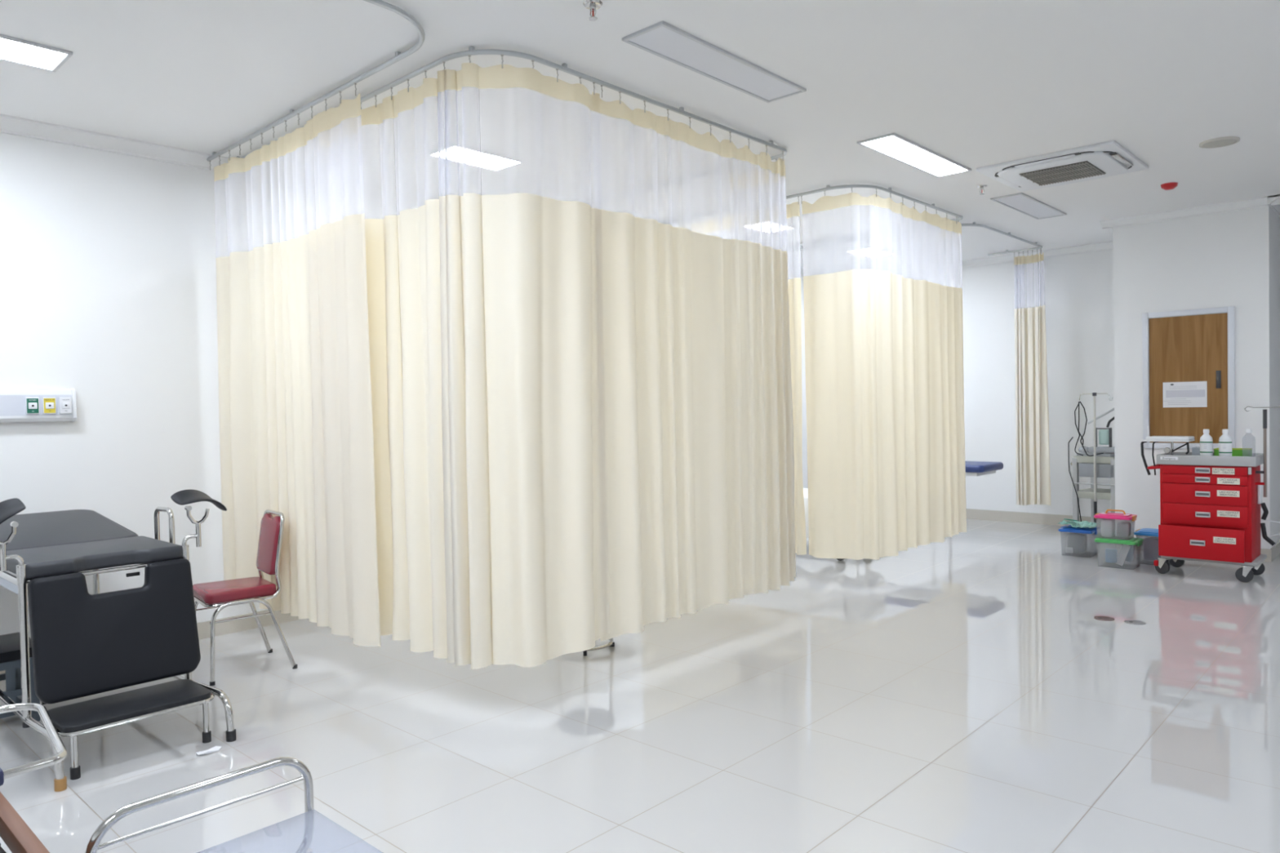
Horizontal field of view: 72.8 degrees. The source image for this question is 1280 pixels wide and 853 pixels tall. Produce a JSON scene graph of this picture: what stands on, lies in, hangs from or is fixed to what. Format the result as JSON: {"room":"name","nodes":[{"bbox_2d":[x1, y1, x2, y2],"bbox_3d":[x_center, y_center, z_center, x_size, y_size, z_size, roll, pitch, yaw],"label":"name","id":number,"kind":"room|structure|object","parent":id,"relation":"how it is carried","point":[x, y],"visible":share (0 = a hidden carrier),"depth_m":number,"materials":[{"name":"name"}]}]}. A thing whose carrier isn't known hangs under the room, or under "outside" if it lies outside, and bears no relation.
{"room":"hospital room","nodes":[
{"label":"hospital room","id":0,"kind":"room"},
{"bbox_2d":[0,132,808,638],"bbox_3d":[-0.928,-0.278,7.939,0.150,3.370,16.800,0,2,43],"label":"wall","id":1,"kind":"structure","parent":0,"point":[108,260],"depth_m":5.35,"materials":[{"name":"paint"}]},
{"bbox_2d":[0,388,76,422],"bbox_3d":[-4.303,-0.085,4.121,0.086,0.200,2.805,0,2,43],"label":"panel","id":2,"kind":"object","parent":1,"relation":"attached to","point":[16,405],"visible":1,"depth_m":5.00,"materials":[{"name":"white plastic"}]},
{"bbox_2d":[25,397,39,414],"bbox_3d":[-3.477,-0.119,4.966,0.023,0.096,0.064,0,2,43],"label":"outlet","id":3,"kind":"object","parent":2,"relation":"attached to","point":[32,404],"depth_m":4.96,"materials":[{"name":"green plastic"}]},
{"bbox_2d":[42,397,56,413],"bbox_3d":[-3.421,-0.121,5.027,0.023,0.096,0.064,0,2,43],"label":"outlet","id":4,"kind":"object","parent":2,"relation":"attached to","point":[49,404],"depth_m":5.02,"materials":[{"name":"yellow plastic"}]},
{"bbox_2d":[58,397,72,413],"bbox_3d":[-3.366,-0.124,5.086,0.023,0.096,0.064,0,2,43],"label":"outlet","id":5,"kind":"object","parent":2,"relation":"attached to","point":[65,404],"depth_m":5.08,"materials":[{"name":"grey plastic"}]},
{"bbox_2d":[0,609,302,674],"bbox_3d":[-1.857,1.297,6.819,0.012,0.110,13.800,0,2,43],"label":"baseboard","id":6,"kind":"structure","parent":1,"relation":"attached to","point":[238,625],"depth_m":5.88,"materials":[{"name":"tile"}]},
{"bbox_2d":[0,114,831,275],"bbox_3d":[-1.885,-1.779,6.716,0.105,0.075,13.800,0,2,43],"label":"trim","id":7,"kind":"structure","parent":1,"relation":"attached to","point":[11,125],"depth_m":5.32,"materials":[{"name":"paint"}]},
{"bbox_2d":[0,519,1279,852],"bbox_3d":[2.535,1.360,4.800,9.200,0.100,16.800,0,2,43],"label":"floor","id":8,"kind":"structure","parent":0,"point":[966,692],"depth_m":3.90,"materials":[{"name":"tile"}]},
{"bbox_2d":[0,631,40,721],"bbox_3d":[-3.219,1.255,4.178,0.420,0.370,0.500,0,2,43],"label":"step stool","id":9,"kind":"object","parent":8,"relation":"on","point":[10,646],"visible":0.42,"depth_m":4.17,"materials":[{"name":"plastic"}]},
{"bbox_2d":[0,702,67,852],"bbox_3d":[-1.202,1.089,1.293,2.119,0.753,0.996,0,2,43],"label":"bed","id":10,"kind":"object","parent":8,"relation":"on","point":[16,834],"visible":1,"depth_m":1.76,"materials":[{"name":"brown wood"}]},
{"bbox_2d":[0,843,6,852],"bbox_3d":[-1.082,0.765,1.033,1.570,0.098,0.732,0,2,43],"label":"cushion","id":11,"kind":"object","parent":10,"relation":"on","point":[2,851],"depth_m":1.61,"materials":[{"name":"white plastic"}]},
{"bbox_2d":[0,489,236,791],"bbox_3d":[-2.748,0.860,4.269,1.834,1.138,0.984,0,2,43],"label":"bed","id":12,"kind":"object","parent":8,"relation":"on","point":[83,644],"visible":0.96,"depth_m":3.85,"materials":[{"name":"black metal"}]},
{"bbox_2d":[16,564,27,583],"bbox_3d":[-2.608,0.622,3.661,0.037,0.075,0.037,0,2,43],"label":"socket","id":13,"kind":"object","parent":12,"relation":"attached to","point":[21,569],"depth_m":3.65,"materials":[{"name":"silver metal"}]},
{"bbox_2d":[0,509,137,551],"bbox_3d":[-3.112,0.562,4.565,0.898,0.148,0.635,0,2,43],"label":"cushion","id":14,"kind":"object","parent":12,"relation":"on","point":[36,530],"depth_m":4.53,"materials":[{"name":"black leather"}]},
{"bbox_2d":[0,536,182,579],"bbox_3d":[-2.574,0.605,4.069,0.555,0.068,0.635,0,2,43],"label":"seat cushion","id":15,"kind":"object","parent":12,"relation":"on","point":[40,562],"depth_m":3.95,"materials":[{"name":"black leather"}]},
{"bbox_2d":[180,544,189,560],"bbox_3d":[-2.170,0.602,4.134,0.037,0.075,0.037,0,2,43],"label":"socket","id":16,"kind":"object","parent":12,"relation":"attached to","point":[184,550],"depth_m":4.12,"materials":[{"name":"silver metal"}]},
{"bbox_2d":[84,756,314,852],"bbox_3d":[-0.660,1.085,1.581,0.615,0.728,0.492,0,2,43],"label":"bed rail","id":17,"kind":"object","parent":8,"relation":"on","point":[93,845],"visible":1,"depth_m":1.78,"materials":[{"name":"silver metal"}]},
{"bbox_2d":[195,746,222,755],"bbox_3d":[-1.881,1.415,3.790,0.046,0.013,0.108,0,2,43],"label":"paper scrap","id":18,"kind":"object","parent":8,"relation":"on","point":[215,748],"visible":1,"depth_m":3.79,"materials":[{"name":"white paper"}]},
{"bbox_2d":[192,509,297,685],"bbox_3d":[-2.316,0.956,5.033,0.468,0.900,0.478,-2,2,-40],"label":"chair","id":19,"kind":"object","parent":8,"relation":"on","point":[207,594],"visible":0.93,"depth_m":4.99,"materials":[{"name":"red leather"}]},
{"bbox_2d":[583,637,614,655],"bbox_3d":[-0.343,1.111,5.313,0.360,0.489,0.360,0,2,43],"label":"stool","id":20,"kind":"object","parent":8,"relation":"on","point":[611,643],"visible":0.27,"depth_m":5.19,"materials":[{"name":"silver metal"}]},
{"bbox_2d":[803,488,844,560],"bbox_3d":[1.425,0.944,8.837,1.944,0.590,0.800,0,2,43],"label":"hospital bed","id":21,"kind":"object","parent":8,"relation":"on","point":[805,490],"visible":0.02,"depth_m":8.18,"materials":[{"name":"white metal"}]},
{"bbox_2d":[964,461,1003,476],"bbox_3d":[3.018,0.787,9.810,1.960,0.795,0.600,0,2,43],"label":"hospital bed","id":22,"kind":"object","parent":8,"relation":"on","point":[974,468],"visible":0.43,"depth_m":9.06,"materials":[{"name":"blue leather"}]},
{"bbox_2d":[1058,524,1100,534],"bbox_3d":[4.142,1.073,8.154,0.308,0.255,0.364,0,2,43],"label":"lid","id":23,"kind":"object","parent":8,"relation":"on","point":[1069,528],"visible":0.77,"depth_m":8.05,"materials":[{"name":"blue plastic"}]},
{"bbox_2d":[1057,520,1100,528],"bbox_3d":[4.135,0.909,8.154,0.309,0.044,0.342,0,2,43],"label":"plastic wrapper","id":24,"kind":"object","parent":23,"relation":"on","point":[1085,524],"visible":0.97,"depth_m":8.11,"materials":[{"name":"teal plastic"}]},
{"bbox_2d":[1072,392,1115,535],"bbox_3d":[4.854,0.404,9.103,0.520,1.520,0.450,-2,2,-40],"label":"trolley","id":25,"kind":"object","parent":8,"relation":"on","point":[1102,465],"visible":0.49,"depth_m":8.98,"materials":[{"name":"beige metal"}]},
{"bbox_2d":[1067,436,1081,521],"bbox_3d":[4.566,0.637,9.079,0.043,1.058,0.162,-2,1,-23],"label":"cable","id":26,"kind":"object","parent":25,"relation":"hanging from","point":[1073,437],"visible":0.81,"depth_m":9.10,"materials":[{"name":"black rubber"}]},
{"bbox_2d":[1074,401,1083,455],"bbox_3d":[4.569,0.022,9.046,0.036,0.567,0.089,-2,2,-40],"label":"cable","id":27,"kind":"object","parent":25,"relation":"hanging from","point":[1079,402],"visible":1,"depth_m":9.05,"materials":[{"name":"black rubber"}]},
{"bbox_2d":[1078,401,1084,444],"bbox_3d":[4.580,-0.033,9.015,0.052,0.452,0.022,-1,1,25],"label":"cable","id":28,"kind":"object","parent":25,"relation":"hanging from","point":[1078,402],"visible":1,"depth_m":9.01,"materials":[{"name":"black rubber"}]},
{"bbox_2d":[1078,446,1088,453],"bbox_3d":[4.670,0.241,9.127,0.108,0.070,0.110,0,2,43],"label":"mask","id":29,"kind":"object","parent":25,"relation":"on","point":[1081,449],"visible":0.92,"depth_m":9.09,"materials":[{"name":"grey plastic"}]},
{"bbox_2d":[1080,401,1103,456],"bbox_3d":[4.654,0.024,8.942,0.223,0.570,0.030,0,2,43],"label":"cable","id":30,"kind":"object","parent":25,"relation":"hanging from","point":[1080,402],"visible":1,"depth_m":8.98,"materials":[{"name":"black rubber"}]},
{"bbox_2d":[1077,488,1111,499],"bbox_3d":[4.869,0.708,9.130,0.440,0.070,0.420,-2,2,-40],"label":"shelf","id":31,"kind":"object","parent":25,"relation":"attached to","point":[1088,493],"depth_m":9.03,"materials":[{"name":"beige metal"}]},
{"bbox_2d":[1073,455,1115,463],"bbox_3d":[4.862,0.339,9.122,0.440,0.070,0.420,-2,2,-40],"label":"shelf","id":32,"kind":"object","parent":25,"relation":"attached to","point":[1077,459],"depth_m":8.98,"materials":[{"name":"beige metal"}]},
{"bbox_2d":[1087,407,1114,424],"bbox_3d":[4.838,-0.134,9.020,0.024,0.221,0.353,-2,2,-44],"label":"support arm","id":33,"kind":"object","parent":25,"relation":"attached to","point":[1112,409],"visible":0.65,"depth_m":9.03,"materials":[{"name":"grey metal"}]},
{"bbox_2d":[1095,427,1111,447],"bbox_3d":[4.808,0.112,8.990,0.166,0.200,0.095,0,2,43],"label":"monitor","id":34,"kind":"object","parent":25,"relation":"on","point":[1104,434],"visible":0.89,"depth_m":8.98,"materials":[{"name":"grey plastic"}]},
{"bbox_2d":[1106,416,1114,427],"bbox_3d":[4.868,-0.062,8.878,0.180,0.149,0.035,0,2,39],"label":"hose","id":35,"kind":"object","parent":34,"relation":"attached to","point":[1113,418],"visible":0.48,"depth_m":8.91,"materials":[{"name":"black rubber"}]},
{"bbox_2d":[1094,535,1143,546],"bbox_3d":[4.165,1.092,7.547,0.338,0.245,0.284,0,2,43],"label":"lid","id":36,"kind":"object","parent":8,"relation":"on","point":[1113,540],"visible":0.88,"depth_m":7.47,"materials":[{"name":"green plastic"}]},
{"bbox_2d":[1093,509,1137,521],"bbox_3d":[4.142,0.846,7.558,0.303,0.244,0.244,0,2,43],"label":"lid","id":37,"kind":"object","parent":36,"relation":"on","point":[1124,516],"visible":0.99,"depth_m":7.50,"materials":[{"name":"pink plastic"}]},
{"bbox_2d":[1100,518,1115,537],"bbox_3d":[4.089,0.884,7.582,0.100,0.155,0.110,0,2,43],"label":"packet","id":38,"kind":"object","parent":37,"relation":"in","point":[1107,526],"visible":0.96,"depth_m":7.54,"materials":[{"name":"white plastic"}]},
{"bbox_2d":[1133,528,1158,536],"bbox_3d":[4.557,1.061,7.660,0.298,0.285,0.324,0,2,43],"label":"lid","id":39,"kind":"object","parent":8,"relation":"on","point":[1144,531],"visible":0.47,"depth_m":7.61,"materials":[{"name":"blue plastic"}]},
{"bbox_2d":[1142,537,1160,561],"bbox_3d":[4.529,1.084,7.660,0.140,0.200,0.140,0,2,43],"label":"packet","id":40,"kind":"object","parent":8,"relation":"on","point":[1150,544],"visible":0.64,"depth_m":7.61,"materials":[{"name":"grey plastic"}]},
{"bbox_2d":[1146,406,1279,582],"bbox_3d":[4.690,0.527,7.015,0.974,1.378,0.572,0,2,43],"label":"cart","id":41,"kind":"object","parent":8,"relation":"on","point":[1210,508],"visible":1,"depth_m":6.89,"materials":[{"name":"red metal"}]},
{"bbox_2d":[1140,435,1195,475],"bbox_3d":[4.415,0.246,7.266,0.354,0.323,0.250,0,2,43],"label":"tray","id":42,"kind":"object","parent":41,"relation":"on","point":[1186,439],"visible":0.92,"depth_m":7.23,"materials":[{"name":"white plastic"}]},
{"bbox_2d":[1191,446,1199,455],"bbox_3d":[4.679,0.216,7.225,0.120,0.088,0.140,0,2,43],"label":"box","id":43,"kind":"object","parent":41,"relation":"on","point":[1195,451],"visible":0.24,"depth_m":7.20,"materials":[{"name":"grey"}]},
{"bbox_2d":[1200,429,1213,455],"bbox_3d":[4.573,0.144,7.007,0.088,0.245,0.089,0,2,43],"label":"bottle","id":44,"kind":"object","parent":41,"relation":"on","point":[1206,440],"visible":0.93,"depth_m":6.98,"materials":[{"name":"white plastic"}]},
{"bbox_2d":[1156,451,1263,466],"bbox_3d":[4.658,0.264,7.080,0.675,0.078,0.505,0,2,43],"label":"tray","id":45,"kind":"object","parent":41,"relation":"on","point":[1180,459],"depth_m":6.91,"materials":[{"name":"grey"}]},
{"bbox_2d":[1218,429,1231,456],"bbox_3d":[4.668,0.144,6.918,0.088,0.245,0.089,0,2,43],"label":"bottle","id":46,"kind":"object","parent":41,"relation":"on","point":[1225,440],"visible":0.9,"depth_m":6.89,"materials":[{"name":"white plastic"}]},
{"bbox_2d":[1213,448,1252,456],"bbox_3d":[4.837,0.219,7.079,0.248,0.081,0.148,0,2,43],"label":"plastic tray","id":47,"kind":"object","parent":41,"relation":"on","point":[1235,451],"visible":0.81,"depth_m":7.00,"materials":[{"name":"green plastic"}]},
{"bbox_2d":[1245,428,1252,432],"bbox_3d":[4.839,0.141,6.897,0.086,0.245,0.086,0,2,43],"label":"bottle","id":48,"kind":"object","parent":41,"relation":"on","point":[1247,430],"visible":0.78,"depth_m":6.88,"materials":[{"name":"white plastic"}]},
{"bbox_2d":[1257,484,1262,503],"bbox_3d":[4.964,0.541,6.948,0.018,0.150,0.100,0,2,43],"label":"paper bag","id":49,"kind":"object","parent":41,"relation":"hanging from","point":[1260,486],"visible":0.79,"depth_m":6.91,"materials":[{"name":"white paper"}]},
{"bbox_2d":[1260,502,1268,519],"bbox_3d":[4.982,0.677,6.923,0.054,0.140,0.032,0,2,43],"label":"mask","id":50,"kind":"object","parent":41,"relation":"hanging from","point":[1264,508],"visible":1,"depth_m":6.91,"materials":[{"name":"black"}]},
{"bbox_2d":[1260,523,1275,546],"bbox_3d":[5.002,0.859,6.912,0.102,0.179,0.032,0,2,43],"label":"hose","id":51,"kind":"object","parent":41,"relation":"hanging from","point":[1265,537],"visible":1,"depth_m":6.91,"materials":[{"name":"black rubber"}]},
{"bbox_2d":[0,0,1279,273],"bbox_3d":[2.469,-1.908,4.725,9.200,0.100,16.800,0,2,43],"label":"ceiling","id":52,"kind":"structure","parent":0,"point":[975,84],"depth_m":4.54,"materials":[{"name":"white paint"}]},
{"bbox_2d":[0,34,72,72],"bbox_3d":[-3.150,-1.715,3.691,0.300,0.014,1.200,0,2,43],"label":"recessed light","id":53,"kind":"object","parent":52,"relation":"in","point":[13,50],"visible":1,"depth_m":4.03,"materials":[{"name":"grey plastic"}]},
{"bbox_2d":[206,0,425,161],"bbox_3d":[-3.441,-1.679,2.988,2.747,0.040,4.812,0,2,43],"label":"rail","id":54,"kind":"object","parent":52,"relation":"attached to","point":[398,56],"visible":1,"depth_m":4.32,"materials":[{"name":"silver metal"}]},
{"bbox_2d":[208,82,380,646],"bbox_3d":[-2.072,-0.295,5.077,1.890,2.887,0.117,0,2,43],"label":"privacy curtain","id":55,"kind":"object","parent":54,"relation":"hanging from","point":[295,405],"visible":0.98,"depth_m":4.95,"materials":[{"name":"white fabric"}]},
{"bbox_2d":[431,143,524,171],"bbox_3d":[-1.100,-1.805,5.838,0.310,0.014,0.580,0,2,43],"label":"recessed light","id":56,"kind":"object","parent":52,"relation":"in","point":[491,161],"visible":0.75,"depth_m":5.87,"materials":[{"name":"grey plastic"}]},
{"bbox_2d":[235,45,786,199],"bbox_3d":[-0.844,-1.795,5.786,2.757,0.040,2.575,0,2,43],"label":"rail","id":57,"kind":"object","parent":52,"relation":"attached to","point":[471,51],"visible":0.73,"depth_m":4.45,"materials":[{"name":"silver metal"}]},
{"bbox_2d":[355,53,609,669],"bbox_3d":[-1.088,-0.297,4.470,1.746,2.894,0.648,-1,1,17],"label":"privacy curtain","id":58,"kind":"object","parent":57,"relation":"hanging from","point":[486,312],"visible":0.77,"depth_m":4.23,"materials":[{"name":"white fabric"}]},
{"bbox_2d":[592,81,795,641],"bbox_3d":[0.437,-0.348,5.225,0.502,2.888,1.959,0,1,28],"label":"privacy curtain","id":59,"kind":"object","parent":57,"relation":"hanging from","point":[699,419],"visible":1,"depth_m":5.04,"materials":[{"name":"white fabric"}]},
{"bbox_2d":[582,0,602,21],"bbox_3d":[-0.198,-1.747,3.655,0.084,0.066,0.084,0,2,43],"label":"sprinkler","id":60,"kind":"object","parent":52,"relation":"attached to","point":[593,5],"visible":1,"depth_m":3.64,"materials":[{"name":"silver metal"}]},
{"bbox_2d":[622,21,806,102],"bbox_3d":[0.408,-1.801,4.346,0.250,0.014,1.180,0,2,43],"label":"recessed light","id":61,"kind":"object","parent":52,"relation":"in","point":[665,41],"visible":1,"depth_m":4.28,"materials":[{"name":"grey plastic"}]},
{"bbox_2d":[774,222,796,232],"bbox_3d":[1.130,-1.904,8.194,0.320,0.014,0.770,0,2,43],"label":"recessed light","id":62,"kind":"object","parent":52,"relation":"in","point":[793,228],"visible":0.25,"depth_m":8.34,"materials":[{"name":"grey plastic"}]},
{"bbox_2d":[663,184,963,249],"bbox_3d":[1.359,-1.895,8.201,2.708,0.040,1.955,0,2,43],"label":"rail","id":63,"kind":"object","parent":52,"relation":"attached to","point":[828,188],"visible":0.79,"depth_m":7.11,"materials":[{"name":"silver metal"}]},
{"bbox_2d":[668,195,806,555],"bbox_3d":[0.628,-0.395,7.617,1.840,2.912,0.079,0,2,43],"label":"privacy curtain","id":64,"kind":"object","parent":63,"relation":"hanging from","point":[793,209],"visible":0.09,"depth_m":7.02,"materials":[{"name":"white fabric"}]},
{"bbox_2d":[787,277,806,555],"bbox_3d":[0.639,-0.078,7.625,1.823,2.276,0.072,0,2,43],"label":"drape","id":65,"kind":"object","parent":64,"relation":"hanging from","point":[794,284],"depth_m":7.01,"materials":[{"name":"beige fabric"}]},
{"bbox_2d":[800,187,966,559],"bbox_3d":[2.249,-0.426,7.407,2.002,2.906,0.532,-2,2,-39],"label":"privacy curtain","id":66,"kind":"object","parent":63,"relation":"hanging from","point":[884,348],"visible":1,"depth_m":6.91,"materials":[{"name":"white fabric"}]},
{"bbox_2d":[860,246,871,257],"bbox_3d":[2.594,-1.970,9.782,0.343,0.014,0.649,0,2,43],"label":"recessed light","id":67,"kind":"object","parent":52,"relation":"in","point":[865,251],"depth_m":9.78,"materials":[{"name":"grey plastic"}]},
{"bbox_2d":[848,248,871,257],"bbox_3d":[2.626,-1.974,9.840,0.284,0.006,0.604,0,2,43],"label":"diffuser","id":68,"kind":"object","parent":67,"relation":"attached to","point":[866,252],"depth_m":9.77,"materials":[{"name":"white plastic"}]},
{"bbox_2d":[783,222,1042,255],"bbox_3d":[2.813,-1.961,9.783,2.692,0.040,2.035,0,2,43],"label":"rail","id":69,"kind":"object","parent":52,"relation":"attached to","point":[974,224],"visible":0.68,"depth_m":9.09,"materials":[{"name":"silver metal"}]},
{"bbox_2d":[1013,248,1050,505],"bbox_3d":[4.404,-0.541,9.727,0.099,2.869,0.396,-2,2,-37],"label":"privacy curtain","id":70,"kind":"object","parent":69,"relation":"hanging from","point":[1032,413],"visible":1,"depth_m":9.74,"materials":[{"name":"white fabric"}]},
{"bbox_2d":[857,133,971,177],"bbox_3d":[1.928,-1.870,6.025,0.260,0.014,1.230,0,2,43],"label":"recessed light","id":71,"kind":"object","parent":52,"relation":"in","point":[895,146],"visible":1,"depth_m":5.97,"materials":[{"name":"grey plastic"}]},
{"bbox_2d":[976,185,987,195],"bbox_3d":[2.726,-1.881,6.915,0.084,0.066,0.084,0,2,43],"label":"sprinkler","id":72,"kind":"object","parent":52,"relation":"attached to","point":[981,187],"visible":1,"depth_m":6.90,"materials":[{"name":"silver metal"}]},
{"bbox_2d":[990,192,1066,219],"bbox_3d":[3.446,-1.939,7.664,0.260,0.014,1.160,0,2,43],"label":"recessed light","id":73,"kind":"object","parent":52,"relation":"in","point":[1021,202],"visible":1,"depth_m":7.62,"materials":[{"name":"grey plastic"}]},
{"bbox_2d":[976,140,1148,191],"bbox_3d":[3.114,-1.881,6.392,0.920,0.058,0.920,0,2,43],"label":"air conditioner","id":74,"kind":"object","parent":52,"relation":"attached to","point":[1109,158],"visible":1,"depth_m":6.25,"materials":[{"name":"white plastic"}]},
{"bbox_2d":[1020,161,1105,186],"bbox_3d":[3.114,-1.856,6.393,0.460,0.008,0.460,0,2,43],"label":"grille","id":75,"kind":"object","parent":74,"relation":"attached to","point":[1077,170],"depth_m":6.35,"materials":[{"name":"grey metal"}]},
{"bbox_2d":[1160,181,1177,190],"bbox_3d":[4.231,-1.920,6.937,0.124,0.050,0.124,0,2,43],"label":"fire alarm","id":76,"kind":"object","parent":52,"relation":"attached to","point":[1170,185],"visible":1,"depth_m":6.90,"materials":[{"name":"red plastic"}]},
{"bbox_2d":[1199,136,1239,148],"bbox_3d":[3.889,-1.903,5.824,0.230,0.018,0.230,0,2,43],"label":"ceiling speaker","id":77,"kind":"object","parent":52,"relation":"attached to","point":[1219,142],"visible":1,"depth_m":5.79,"materials":[{"name":"grey plastic"}]},
{"bbox_2d":[1202,138,1236,147],"bbox_3d":[3.889,-1.899,5.824,0.194,0.010,0.194,0,2,43],"label":"grille","id":78,"kind":"object","parent":77,"relation":"attached to","point":[1212,143],"depth_m":5.80,"materials":[{"name":"white plastic"}]},
{"bbox_2d":[908,249,1114,516],"bbox_3d":[5.155,-0.487,11.704,3.661,3.170,3.000,0,2,43],"label":"wall","id":79,"kind":"structure","parent":0,"point":[1079,287],"depth_m":10.04,"materials":[{"name":"paint"}]},
{"bbox_2d":[898,240,1113,275],"bbox_3d":[4.070,-1.987,10.530,3.661,0.075,0.105,0,2,43],"label":"trim","id":80,"kind":"structure","parent":79,"relation":"attached to","point":[1105,246],"depth_m":9.96,"materials":[{"name":"paint"}]},
{"bbox_2d":[966,508,1103,526],"bbox_3d":[4.168,1.081,10.631,3.649,0.125,0.012,0,2,43],"label":"baseboard","id":81,"kind":"structure","parent":79,"relation":"attached to","point":[978,514],"depth_m":10.30,"materials":[{"name":"tile"}]},
{"bbox_2d":[1066,547,1072,553],"bbox_3d":[4.008,1.155,8.098,0.060,0.050,0.030,-1,1,26],"label":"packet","id":82,"kind":"object","parent":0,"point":[1069,550],"visible":1,"depth_m":8.08,"materials":[{"name":"white"}]},
{"bbox_2d":[1066,532,1087,553],"bbox_3d":[4.100,1.092,8.139,0.160,0.180,0.140,0,2,37],"label":"packet","id":83,"kind":"object","parent":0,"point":[1077,541],"visible":0.94,"depth_m":8.08,"materials":[{"name":"grey plastic"}]},
{"bbox_2d":[1105,548,1117,563],"bbox_3d":[4.092,1.121,7.534,0.090,0.120,0.050,0,2,31],"label":"packet","id":84,"kind":"object","parent":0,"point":[1111,554],"visible":1,"depth_m":7.51,"materials":[{"name":"blue"}]},
{"bbox_2d":[1115,544,1130,565],"bbox_3d":[4.168,1.105,7.490,0.118,0.196,0.020,0,2,37],"label":"packet","id":85,"kind":"object","parent":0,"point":[1124,550],"visible":0.8,"depth_m":7.48,"materials":[{"name":"white paper"}]},
{"bbox_2d":[1116,520,1131,537],"bbox_3d":[4.191,0.889,7.515,0.100,0.130,0.120,0,2,37],"label":"packet","id":86,"kind":"object","parent":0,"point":[1123,528],"visible":1,"depth_m":7.47,"materials":[{"name":"grey plastic"}]},
{"bbox_2d":[1124,544,1135,561],"bbox_3d":[4.237,1.093,7.507,0.077,0.153,0.060,0,2,43],"label":"packet","id":87,"kind":"object","parent":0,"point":[1129,557],"visible":0.86,"depth_m":7.48,"materials":[{"name":"grey"}]},
{"bbox_2d":[1112,206,1279,549],"bbox_3d":[6.503,-0.465,9.564,1.225,3.170,4.310,0,2,43],"label":"wall pillar","id":88,"kind":"structure","parent":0,"point":[1229,259],"depth_m":7.94,"materials":[{"name":"paint"}]},
{"bbox_2d":[1142,306,1235,448],"bbox_3d":[5.029,-0.431,7.972,0.726,1.275,0.028,0,2,43],"label":"door","id":89,"kind":"structure","parent":88,"relation":"attached to","point":[1197,347],"depth_m":7.96,"materials":[{"name":"brown wood"}]},
{"bbox_2d":[1162,381,1207,407],"bbox_3d":[5.019,-0.294,7.996,0.350,0.235,0.002,0,2,43],"label":"paper notice","id":90,"kind":"object","parent":89,"relation":"attached to","point":[1194,393],"visible":1,"depth_m":7.99,"materials":[{"name":"white paper"}]},
{"bbox_2d":[1100,194,1279,229],"bbox_3d":[6.442,-2.013,9.495,1.405,0.070,4.400,0,2,43],"label":"trim","id":91,"kind":"structure","parent":88,"relation":"attached to","point":[1273,202],"depth_m":7.85,"materials":[{"name":"paint"}]},
{"bbox_2d":[1115,540,1279,562],"bbox_3d":[6.534,1.064,9.591,1.237,0.110,4.322,0,2,43],"label":"baseboard","id":92,"kind":"structure","parent":88,"relation":"attached to","point":[1272,553],"depth_m":7.73,"materials":[{"name":"tile"}]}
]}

